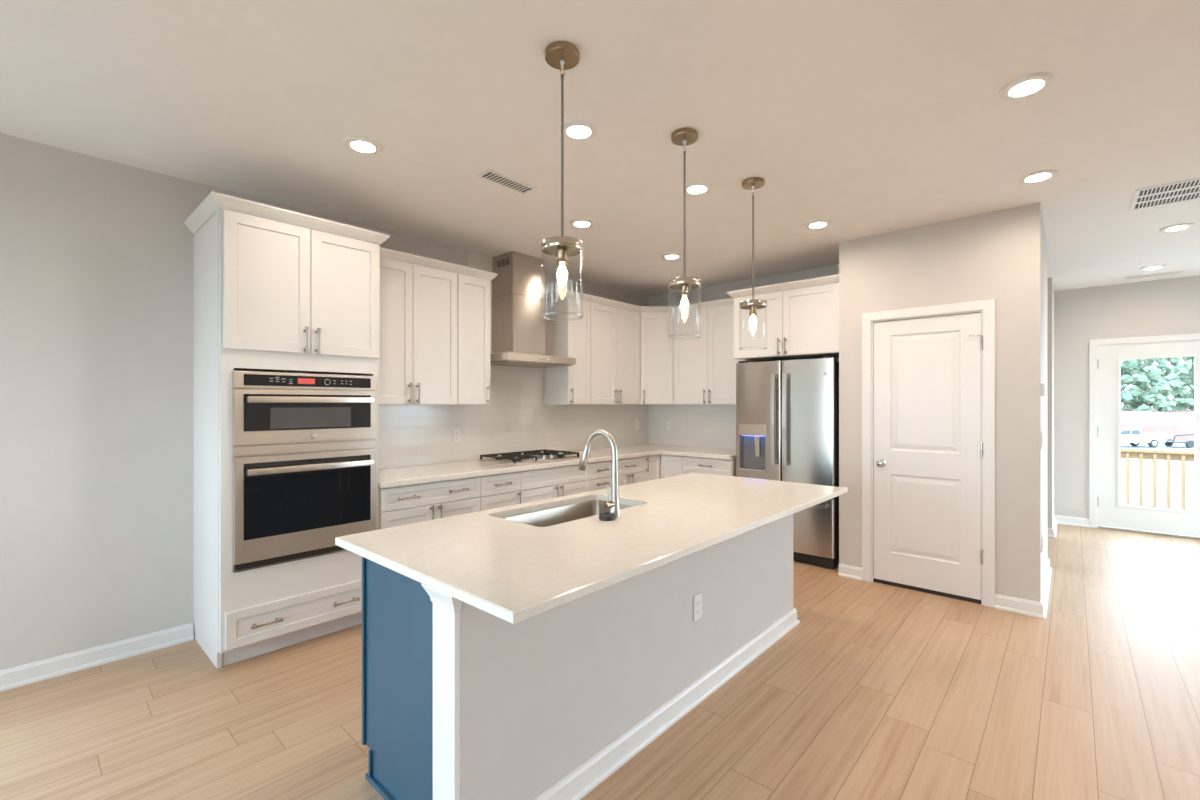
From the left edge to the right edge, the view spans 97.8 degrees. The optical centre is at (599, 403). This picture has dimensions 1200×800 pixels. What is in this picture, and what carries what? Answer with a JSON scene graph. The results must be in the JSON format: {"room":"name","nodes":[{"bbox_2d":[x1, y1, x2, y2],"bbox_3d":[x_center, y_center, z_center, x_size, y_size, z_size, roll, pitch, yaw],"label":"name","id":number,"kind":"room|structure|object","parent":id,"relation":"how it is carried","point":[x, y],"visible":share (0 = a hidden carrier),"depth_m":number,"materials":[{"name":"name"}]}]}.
{"room":"kitchen","nodes":[
{"label":"kitchen","id":0,"kind":"room"},
{"bbox_2d":[0,133,647,669],"bbox_3d":[-2.269,0.036,3.421,0.128,2.743,8.680,0,0,42],"label":"wall","id":1,"kind":"structure","parent":0,"point":[96,254],"depth_m":2.87,"materials":[{"name":"beige paint"}]},
{"bbox_2d":[0,623,193,691],"bbox_3d":[-3.739,1.360,1.686,0.028,0.096,3.895,0,0,42],"label":"baseboard","id":2,"kind":"structure","parent":1,"relation":"attached to","point":[14,677],"depth_m":2.81,"materials":[{"name":"white paint"}]},
{"bbox_2d":[379,247,459,404],"bbox_3d":[-1.478,-0.539,3.921,0.389,1.090,0.752,0,0,42],"label":"upper cabinet","id":3,"kind":"object","parent":1,"relation":"attached to","point":[418,358],"visible":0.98,"depth_m":3.84,"materials":[{"name":"white paint"}]},
{"bbox_2d":[453,429,460,442],"bbox_3d":[-1.224,0.273,4.475,0.008,0.118,0.072,0,0,42],"label":"power outlet","id":4,"kind":"object","parent":1,"relation":"attached to","point":[456,432],"visible":1,"depth_m":4.47,"materials":[{"name":"white plastic"}]},
{"bbox_2d":[456,265,497,404],"bbox_3d":[-1.106,-0.539,4.335,0.389,1.090,0.360,0,0,42],"label":"upper cabinet","id":5,"kind":"object","parent":1,"relation":"attached to","point":[473,284],"visible":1,"depth_m":4.21,"materials":[{"name":"white paint"}]},
{"bbox_2d":[467,251,543,404],"bbox_3d":[-0.861,-0.664,4.892,0.008,1.341,0.888,0,0,42],"label":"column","id":6,"kind":"structure","parent":1,"relation":"attached to","point":[510,385],"depth_m":4.90,"materials":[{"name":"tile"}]},
{"bbox_2d":[490,251,575,367],"bbox_3d":[-0.670,-0.843,4.726,0.496,0.982,0.790,0,0,42],"label":"range hood","id":7,"kind":"object","parent":6,"relation":"attached to","point":[518,326],"visible":0.98,"depth_m":4.66,"materials":[{"name":"silver metal"}]},
{"bbox_2d":[544,289,592,404],"bbox_3d":[-0.329,-0.539,5.195,0.389,1.090,0.364,0,0,42],"label":"upper cabinet","id":8,"kind":"object","parent":1,"relation":"attached to","point":[567,385],"visible":0.98,"depth_m":5.10,"materials":[{"name":"white paint"}]},
{"bbox_2d":[589,295,640,404],"bbox_3d":[0.064,-0.539,5.631,0.389,1.090,0.809,0,0,42],"label":"upper cabinet","id":9,"kind":"object","parent":1,"relation":"attached to","point":[614,324],"visible":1,"depth_m":5.49,"materials":[{"name":"white paint"}]},
{"bbox_2d":[635,419,638,428],"bbox_3d":[0.450,0.243,6.332,0.008,0.118,0.072,0,0,42],"label":"power outlet","id":10,"kind":"object","parent":1,"relation":"attached to","point":[636,420],"visible":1,"depth_m":6.32,"materials":[{"name":"white plastic"}]},
{"bbox_2d":[639,306,673,404],"bbox_3d":[0.623,-0.539,6.061,0.643,1.090,0.643,0,0,42],"label":"upper cabinet","id":11,"kind":"object","parent":1,"relation":"attached to","point":[656,349],"visible":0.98,"depth_m":5.84,"materials":[{"name":"white paint"}]},
{"bbox_2d":[0,0,1199,296],"bbox_3d":[1.704,-1.410,1.829,8.160,0.150,11.640,0,0,42],"label":"ceiling","id":12,"kind":"structure","parent":0,"point":[866,118],"depth_m":2.36,"materials":[{"name":"paint"}]},
{"bbox_2d":[343,136,381,154],"bbox_3d":[-1.221,-1.329,2.696,0.184,0.012,0.184,0,0,42],"label":"recessed light","id":13,"kind":"object","parent":12,"relation":"in","point":[357,144],"visible":1,"depth_m":2.69,"materials":[{"name":"white plastic"}]},
{"bbox_2d":[476,169,536,194],"bbox_3d":[-0.557,-1.332,3.149,0.135,0.006,0.360,0,0,42],"label":"ceiling vent","id":14,"kind":"object","parent":12,"relation":"in","point":[494,177],"visible":1,"depth_m":3.14,"materials":[{"name":"white plastic"}]},
{"bbox_2d":[484,173,528,191],"bbox_3d":[-0.557,-1.332,3.149,0.091,0.002,0.276,0,0,42],"label":"grille","id":15,"kind":"object","parent":14,"relation":"attached to","point":[501,180],"depth_m":3.14,"materials":[{"name":"white plastic"}]},
{"bbox_2d":[541,41,582,320],"bbox_3d":[-0.143,-0.832,1.988,0.161,1.006,0.161,0,0,42],"label":"pendant lamp","id":16,"kind":"object","parent":12,"relation":"hanging from","point":[560,55],"visible":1,"depth_m":1.98,"materials":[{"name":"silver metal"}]},
{"bbox_2d":[556,245,567,264],"bbox_3d":[-0.143,-0.567,1.988,0.044,0.071,0.044,0,0,42],"label":"socket","id":17,"kind":"object","parent":16,"relation":"attached to","point":[561,250],"depth_m":1.97,"materials":[{"name":"gold metal"}]},
{"bbox_2d":[560,120,597,140],"bbox_3d":[-0.103,-1.329,2.549,0.184,0.012,0.184,0,0,42],"label":"recessed light","id":18,"kind":"object","parent":12,"relation":"in","point":[574,130],"visible":0.97,"depth_m":2.54,"materials":[{"name":"beige"}]},
{"bbox_2d":[570,219,593,228],"bbox_3d":[-0.133,-1.329,3.858,0.184,0.012,0.184,0,0,42],"label":"recessed light","id":19,"kind":"object","parent":12,"relation":"in","point":[576,223],"visible":1,"depth_m":3.86,"materials":[{"name":"beige"}]},
{"bbox_2d":[662,253,681,259],"bbox_3d":[0.649,-1.329,4.719,0.184,0.012,0.184,0,0,42],"label":"recessed light","id":20,"kind":"object","parent":12,"relation":"in","point":[670,256],"visible":1,"depth_m":4.72,"materials":[{"name":"beige plastic"}]},
{"bbox_2d":[668,128,700,339],"bbox_3d":[0.419,-0.832,2.592,0.161,1.006,0.161,0,0,42],"label":"pendant lamp","id":21,"kind":"object","parent":12,"relation":"hanging from","point":[684,137],"visible":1,"depth_m":2.59,"materials":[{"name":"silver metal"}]},
{"bbox_2d":[680,283,688,296],"bbox_3d":[0.419,-0.567,2.592,0.044,0.071,0.044,0,0,42],"label":"socket","id":22,"kind":"object","parent":21,"relation":"attached to","point":[684,287],"depth_m":2.57,"materials":[{"name":"gold metal"}]},
{"bbox_2d":[682,182,711,195],"bbox_3d":[0.600,-1.329,3.234,0.184,0.012,0.184,0,0,42],"label":"recessed light","id":23,"kind":"object","parent":12,"relation":"in","point":[695,188],"visible":0.94,"depth_m":3.23,"materials":[{"name":"beige"}]},
{"bbox_2d":[739,177,766,349],"bbox_3d":[0.918,-0.832,3.138,0.161,1.006,0.161,0,0,42],"label":"pendant lamp","id":24,"kind":"object","parent":12,"relation":"hanging from","point":[752,183],"visible":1,"depth_m":3.13,"materials":[{"name":"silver metal"}]},
{"bbox_2d":[749,305,756,315],"bbox_3d":[0.918,-0.567,3.138,0.044,0.071,0.044,0,0,42],"label":"socket","id":25,"kind":"object","parent":24,"relation":"attached to","point":[753,312],"depth_m":3.12,"materials":[{"name":"gold metal"}]},
{"bbox_2d":[805,220,831,228],"bbox_3d":[1.617,-1.329,3.880,0.184,0.012,0.184,0,0,42],"label":"recessed light","id":26,"kind":"object","parent":12,"relation":"in","point":[817,224],"visible":1,"depth_m":3.88,"materials":[{"name":"beige"}]},
{"bbox_2d":[999,72,1054,100],"bbox_3d":[1.789,-1.329,2.196,0.184,0.012,0.184,0,0,42],"label":"recessed light","id":27,"kind":"object","parent":12,"relation":"in","point":[1029,85],"visible":1,"depth_m":2.19,"materials":[{"name":"beige"}]},
{"bbox_2d":[1018,169,1058,183],"bbox_3d":[2.565,-1.329,3.064,0.184,0.012,0.184,0,0,42],"label":"recessed light","id":28,"kind":"object","parent":12,"relation":"in","point":[1041,175],"visible":1,"depth_m":3.06,"materials":[{"name":"beige"}]},
{"bbox_2d":[1124,271,1182,279],"bbox_3d":[5.719,-1.332,5.413,0.420,0.006,0.120,0,0,42],"label":"ceiling vent","id":29,"kind":"object","parent":12,"relation":"in","point":[1175,272],"visible":1,"depth_m":5.41,"materials":[{"name":"white plastic"}]},
{"bbox_2d":[1127,272,1179,278],"bbox_3d":[5.719,-1.331,5.413,0.376,0.004,0.076,0,0,42],"label":"grille","id":30,"kind":"object","parent":29,"relation":"attached to","point":[1167,273],"depth_m":5.41,"materials":[{"name":"white plastic"}]},
{"bbox_2d":[1140,265,1166,269],"bbox_3d":[5.389,-1.329,5.098,0.184,0.012,0.184,0,0,42],"label":"recessed light","id":31,"kind":"object","parent":12,"relation":"in","point":[1153,267],"visible":1,"depth_m":5.10,"materials":[{"name":"beige plastic"}]},
{"bbox_2d":[1130,178,1199,210],"bbox_3d":[3.777,-1.332,3.179,0.760,0.006,0.460,0,0,42],"label":"ceiling vent","id":32,"kind":"object","parent":12,"relation":"in","point":[1187,190],"visible":1,"depth_m":3.33,"materials":[{"name":"white plastic"}]},
{"bbox_2d":[1159,223,1194,231],"bbox_3d":[4.352,-1.329,3.946,0.184,0.012,0.184,0,0,42],"label":"recessed light","id":33,"kind":"object","parent":12,"relation":"in","point":[1177,227],"visible":1,"depth_m":3.94,"materials":[{"name":"beige"}]},
{"bbox_2d":[0,524,1199,799],"bbox_3d":[1.704,1.483,1.829,8.160,0.150,11.640,0,0,42],"label":"floor","id":34,"kind":"structure","parent":0,"point":[878,691],"depth_m":2.38,"materials":[{"name":"brown wood"}]},
{"bbox_2d":[184,191,389,668],"bbox_3d":[-1.907,0.162,3.230,0.679,2.492,0.935,0,0,42],"label":"tall cabinet","id":35,"kind":"object","parent":34,"relation":"on","point":[269,295],"visible":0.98,"depth_m":2.96,"materials":[{"name":"white paint"}]},
{"bbox_2d":[232,371,376,571],"bbox_3d":[-1.864,0.356,3.208,0.635,1.064,0.762,0,0,42],"label":"double wall oven","id":36,"kind":"object","parent":35,"relation":"in","point":[304,445],"visible":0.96,"depth_m":2.98,"materials":[{"name":"silver metal"}]},
{"bbox_2d":[379,476,479,529],"bbox_3d":[-1.368,0.972,3.827,0.679,0.872,0.760,0,0,42],"label":"base cabinet","id":37,"kind":"object","parent":34,"relation":"on","point":[415,503],"visible":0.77,"depth_m":3.59,"materials":[{"name":"white paint"}]},
{"bbox_2d":[479,472,521,510],"bbox_3d":[-0.985,0.972,4.253,0.679,0.872,0.383,0,0,42],"label":"base cabinet","id":38,"kind":"object","parent":34,"relation":"on","point":[497,490],"visible":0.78,"depth_m":4.04,"materials":[{"name":"white paint"}]},
{"bbox_2d":[519,463,589,503],"bbox_3d":[-0.585,0.972,4.696,0.679,0.872,0.809,0,0,42],"label":"base cabinet","id":39,"kind":"object","parent":34,"relation":"on","point":[546,483],"visible":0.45,"depth_m":4.46,"materials":[{"name":"white paint"}]},
{"bbox_2d":[362,500,799,799],"bbox_3d":[0.146,0.972,2.679,0.772,0.872,2.545,0,0,42],"label":"kitchen island","id":40,"kind":"object","parent":34,"relation":"on","point":[461,701],"visible":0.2,"depth_m":1.90,"materials":[{"name":"beige paint"}]},
{"bbox_2d":[335,472,847,623],"bbox_3d":[0.245,0.520,2.570,1.068,0.031,2.545,0,0,42],"label":"island countertop","id":41,"kind":"structure","parent":40,"relation":"on","point":[513,572],"depth_m":1.97,"materials":[{"name":"white stone"}]},
{"bbox_2d":[502,500,632,526],"bbox_3d":[-0.132,0.637,2.537,0.421,0.201,0.776,0,0,42],"label":"sink","id":42,"kind":"object","parent":41,"relation":"in","point":[562,514],"visible":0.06,"depth_m":2.76,"materials":[{"name":"metal"}]},
{"bbox_2d":[578,429,619,516],"bbox_3d":[-0.016,0.311,2.417,0.249,0.387,0.078,0,0,42],"label":"kitchen faucet","id":43,"kind":"object","parent":41,"relation":"on","point":[613,504],"visible":0.97,"depth_m":2.35,"materials":[{"name":"silver metal"}]},
{"bbox_2d":[610,499,619,516],"bbox_3d":[0.066,0.467,2.361,0.052,0.075,0.052,0,0,42],"label":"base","id":44,"kind":"object","parent":43,"relation":"attached to","point":[615,506],"depth_m":2.34,"materials":[{"name":"silver metal"}]},
{"bbox_2d":[599,512,615,520],"bbox_3d":[0.032,0.489,2.293,0.074,0.030,0.074,0,0,42],"label":"stopper","id":45,"kind":"object","parent":41,"relation":"on","point":[607,516],"visible":1,"depth_m":2.27,"materials":[{"name":"black metal"}]},
{"bbox_2d":[693,592,701,620],"bbox_3d":[0.469,0.968,2.497,0.008,0.118,0.072,0,0,42],"label":"power outlet","id":46,"kind":"object","parent":40,"relation":"attached to","point":[697,599],"visible":1,"depth_m":2.49,"materials":[{"name":"white plastic"}]},
{"bbox_2d":[588,460,610,490],"bbox_3d":[-0.210,0.972,5.111,0.679,0.872,0.307,0,0,42],"label":"base cabinet","id":47,"kind":"object","parent":34,"relation":"on","point":[600,472],"visible":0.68,"depth_m":4.90,"materials":[{"name":"white paint"}]},
{"bbox_2d":[610,457,643,485],"bbox_3d":[0.063,0.972,5.413,0.679,0.872,0.506,0,0,42],"label":"base cabinet","id":48,"kind":"object","parent":34,"relation":"on","point":[630,470],"visible":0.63,"depth_m":5.24,"materials":[{"name":"white paint"}]},
{"bbox_2d":[642,454,683,480],"bbox_3d":[0.633,0.972,5.863,0.924,0.872,0.923,0,0,42],"label":"base cabinet","id":49,"kind":"object","parent":34,"relation":"on","point":[659,466],"visible":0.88,"depth_m":5.52,"materials":[{"name":"white paint"}]},
{"bbox_2d":[379,444,735,487],"bbox_3d":[-0.088,0.516,4.640,1.473,0.040,3.688,0,0,42],"label":"countertop","id":50,"kind":"structure","parent":49,"relation":"on","point":[401,476],"depth_m":4.29,"materials":[{"name":"white stone"}]},
{"bbox_2d":[479,449,579,464],"bbox_3d":[-0.621,0.469,4.701,0.490,0.052,0.770,0,0,42],"label":"gas cooktop","id":51,"kind":"object","parent":50,"relation":"in","point":[513,458],"visible":1,"depth_m":4.62,"materials":[{"name":"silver metal"}]},
{"bbox_2d":[683,456,735,475],"bbox_3d":[1.264,0.972,5.458,0.553,0.872,0.679,0,0,42],"label":"base cabinet","id":52,"kind":"object","parent":34,"relation":"on","point":[726,467],"visible":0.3,"depth_m":5.21,"materials":[{"name":"white paint"}]},
{"bbox_2d":[736,356,838,568],"bbox_3d":[1.822,0.493,4.928,0.912,1.806,0.700,0,0,42],"label":"refrigerator","id":53,"kind":"object","parent":34,"relation":"on","point":[787,411],"visible":0.78,"depth_m":4.61,"materials":[{"name":"silver metal"}]},
{"bbox_2d":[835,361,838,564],"bbox_3d":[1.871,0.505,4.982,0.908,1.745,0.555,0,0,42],"label":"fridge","id":54,"kind":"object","parent":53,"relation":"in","point":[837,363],"depth_m":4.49,"materials":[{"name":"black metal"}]},
{"bbox_2d":[648,264,838,448],"bbox_3d":[1.561,0.036,5.724,2.490,2.743,0.128,0,0,42],"label":"wall","id":55,"kind":"structure","parent":0,"point":[706,426],"depth_m":5.98,"materials":[{"name":"beige tile"}]},
{"bbox_2d":[666,421,670,430],"bbox_3d":[0.828,0.263,6.292,0.072,0.118,0.008,0,0,42],"label":"power outlet","id":56,"kind":"object","parent":55,"relation":"attached to","point":[668,423],"visible":1,"depth_m":6.29,"materials":[{"name":"white plastic"}]},
{"bbox_2d":[673,298,751,404],"bbox_3d":[1.247,-0.539,5.669,0.878,1.090,0.389,0,0,42],"label":"upper cabinet","id":57,"kind":"object","parent":55,"relation":"attached to","point":[704,368],"visible":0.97,"depth_m":5.57,"materials":[{"name":"white paint"}]},
{"bbox_2d":[727,274,838,361],"bbox_3d":[1.833,-0.759,4.945,1.048,0.650,0.679,0,0,42],"label":"upper cabinet","id":58,"kind":"object","parent":55,"relation":"attached to","point":[802,323],"visible":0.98,"depth_m":4.67,"materials":[{"name":"white paint"}]},
{"bbox_2d":[839,202,1040,601],"bbox_3d":[2.481,0.036,3.930,1.270,2.743,0.120,0,0,42],"label":"wall","id":59,"kind":"structure","parent":0,"point":[996,255],"depth_m":3.62,"materials":[{"name":"beige paint"}]},
{"bbox_2d":[838,563,861,580],"bbox_3d":[2.027,1.360,4.240,0.179,0.096,0.028,0,0,42],"label":"baseboard","id":60,"kind":"structure","parent":59,"relation":"attached to","point":[848,571],"depth_m":4.24,"materials":[{"name":"white paint"}]},
{"bbox_2d":[873,312,982,603],"bbox_3d":[2.435,0.382,3.918,0.708,2.052,0.160,0,0,42],"label":"door","id":61,"kind":"structure","parent":59,"relation":"in","point":[928,446],"depth_m":3.89,"materials":[{"name":"white paint"}]},
{"bbox_2d":[862,299,994,607],"bbox_3d":[2.453,0.342,3.943,0.852,2.132,0.138,0,0,42],"label":"trim","id":62,"kind":"structure","parent":59,"relation":"attached to","point":[986,307],"depth_m":3.69,"materials":[{"name":"white paint"}]},
{"bbox_2d":[1041,209,1046,595],"bbox_3d":[3.354,0.036,4.038,0.120,2.743,1.210,0,0,42],"label":"wall","id":63,"kind":"structure","parent":0,"point":[1043,236],"depth_m":3.83,"materials":[{"name":"beige paint"}]},
{"bbox_2d":[995,558,1051,618],"bbox_3d":[3.203,1.360,4.093,0.473,0.096,1.386,0,0,42],"label":"baseboard","id":64,"kind":"structure","parent":63,"relation":"attached to","point":[1002,602],"depth_m":3.54,"materials":[{"name":"white paint"}]},
{"bbox_2d":[1041,533,1042,551],"bbox_3d":[3.024,0.948,3.575,0.008,0.118,0.072,0,0,42],"label":"power outlet","id":65,"kind":"object","parent":63,"relation":"attached to","point":[1042,533],"visible":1,"depth_m":3.55,"materials":[{"name":"white plastic"}]},
{"bbox_2d":[1041,383,1045,395],"bbox_3d":[3.015,-0.097,3.556,0.021,0.086,0.110,0,0,42],"label":"thermostat","id":66,"kind":"object","parent":63,"relation":"attached to","point":[1043,385],"visible":1,"depth_m":3.52,"materials":[{"name":"white plastic"}]},
{"bbox_2d":[1047,278,1053,527],"bbox_3d":[4.198,0.036,6.650,2.365,2.743,0.900,0,0,42],"label":"wall","id":67,"kind":"structure","parent":0,"point":[1050,288],"depth_m":5.54,"materials":[{"name":"beige paint"}]},
{"bbox_2d":[1054,275,1199,518],"bbox_3d":[7.005,0.036,4.805,4.275,2.743,0.120,0,0,42],"label":"wall","id":68,"kind":"structure","parent":0,"point":[1171,306],"depth_m":6.02,"materials":[{"name":"beige paint"}]},
{"bbox_2d":[1047,515,1089,537],"bbox_3d":[4.792,1.360,6.096,1.350,0.096,0.928,0,0,42],"label":"baseboard","id":69,"kind":"structure","parent":68,"relation":"attached to","point":[1066,520],"depth_m":6.03,"materials":[{"name":"white paint"}]},
{"bbox_2d":[1089,333,1199,527],"bbox_3d":[6.029,0.338,5.674,1.060,2.141,0.138,0,0,42],"label":"trim","id":70,"kind":"structure","parent":68,"relation":"attached to","point":[1094,345],"depth_m":5.94,"materials":[{"name":"white paint"}]},
{"bbox_2d":[1097,341,1199,539],"bbox_3d":[6.004,0.374,5.654,0.924,2.067,0.160,0,0,42],"label":"door","id":71,"kind":"structure","parent":68,"relation":"in","point":[1113,515],"depth_m":5.81,"materials":[{"name":"white paint"}]},
{"label":"outside","id":72,"kind":"structure","parent":0,"visible":0},
{"bbox_2d":[1121,408,1194,440],"bbox_3d":[56.651,2.198,67.003,90.000,3.220,30.988,0,0,0],"label":"bank","id":73,"kind":"object","parent":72,"point":[1171,423],"visible":0.12,"depth_m":55.90,"materials":[{"name":"white"}]},
{"bbox_2d":[1121,360,1149,409],"bbox_3d":[77.573,-6.384,78.049,6.678,15.595,6.986,0,0,42],"label":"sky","id":74,"kind":"structure","parent":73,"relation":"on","point":[1124,386],"depth_m":75.78,"materials":[{"name":"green plant"}]},
{"bbox_2d":[1121,358,1176,411],"bbox_3d":[69.800,-4.723,67.362,6.056,12.278,5.738,0,0,42],"label":"tree","id":75,"kind":"object","parent":73,"relation":"on","point":[1146,395],"visible":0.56,"depth_m":66.29,"materials":[{"name":"green plant"}]},
{"bbox_2d":[1146,357,1190,408],"bbox_3d":[85.495,-6.950,78.786,6.702,16.728,7.842,0,0,42],"label":"tree","id":76,"kind":"object","parent":73,"relation":"on","point":[1174,362],"visible":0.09,"depth_m":78.24,"materials":[{"name":"green plant"}]},
{"bbox_2d":[1164,357,1194,410],"bbox_3d":[77.275,-5.146,67.828,5.897,13.353,6.639,0,0,42],"label":"tree","id":77,"kind":"object","parent":73,"relation":"on","point":[1185,377],"visible":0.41,"depth_m":67.96,"materials":[{"name":"green plant"}]},
{"bbox_2d":[1181,360,1191,398],"bbox_3d":[93.994,-6.353,80.433,7.252,15.670,6.138,0,0,42],"label":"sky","id":78,"kind":"structure","parent":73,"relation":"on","point":[1188,363],"depth_m":81.16,"materials":[{"name":"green plant"}]},
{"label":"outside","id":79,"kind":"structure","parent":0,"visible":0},
{"bbox_2d":[1121,443,1194,509],"bbox_3d":[26.794,3.908,29.700,160.000,0.200,160.000,0,0,42],"label":"ground","id":80,"kind":"structure","parent":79,"point":[1134,463],"depth_m":26.39,"materials":[{"name":"white"}]},
{"bbox_2d":[1121,428,1164,447],"bbox_3d":[46.471,2.983,46.500,5.600,1.650,1.870,0,0,0],"label":"pickup truck","id":81,"kind":"object","parent":80,"relation":"on","point":[1133,436],"visible":0.48,"depth_m":45.62,"materials":[{"name":"white paint"}]},
{"bbox_2d":[1164,434,1194,447],"bbox_3d":[51.039,3.208,46.200,2.600,1.200,1.880,0,0,0],"label":"trailer","id":82,"kind":"object","parent":80,"relation":"on","point":[1168,442],"visible":0.94,"depth_m":45.46,"materials":[{"name":"metal"}]},
{"bbox_3d":[9.258,2.758,3.096,0.140,2.100,0.140,0,0,42],"label":"support","id":83,"kind":"object","parent":80,"relation":"on","visible":0},
{"bbox_3d":[7.217,1.658,6.506,8.000,0.100,2.670,0,0,42],"label":"deck","id":84,"kind":"object","parent":83,"relation":"on","visible":0},
{"bbox_2d":[1121,448,1194,510],"bbox_3d":[7.977,1.131,7.349,7.800,0.955,0.140,0,0,42],"label":"deck railing","id":85,"kind":"object","parent":84,"relation":"on","point":[1140,454],"visible":0.21,"depth_m":7.39,"materials":[{"name":"brown wood"}]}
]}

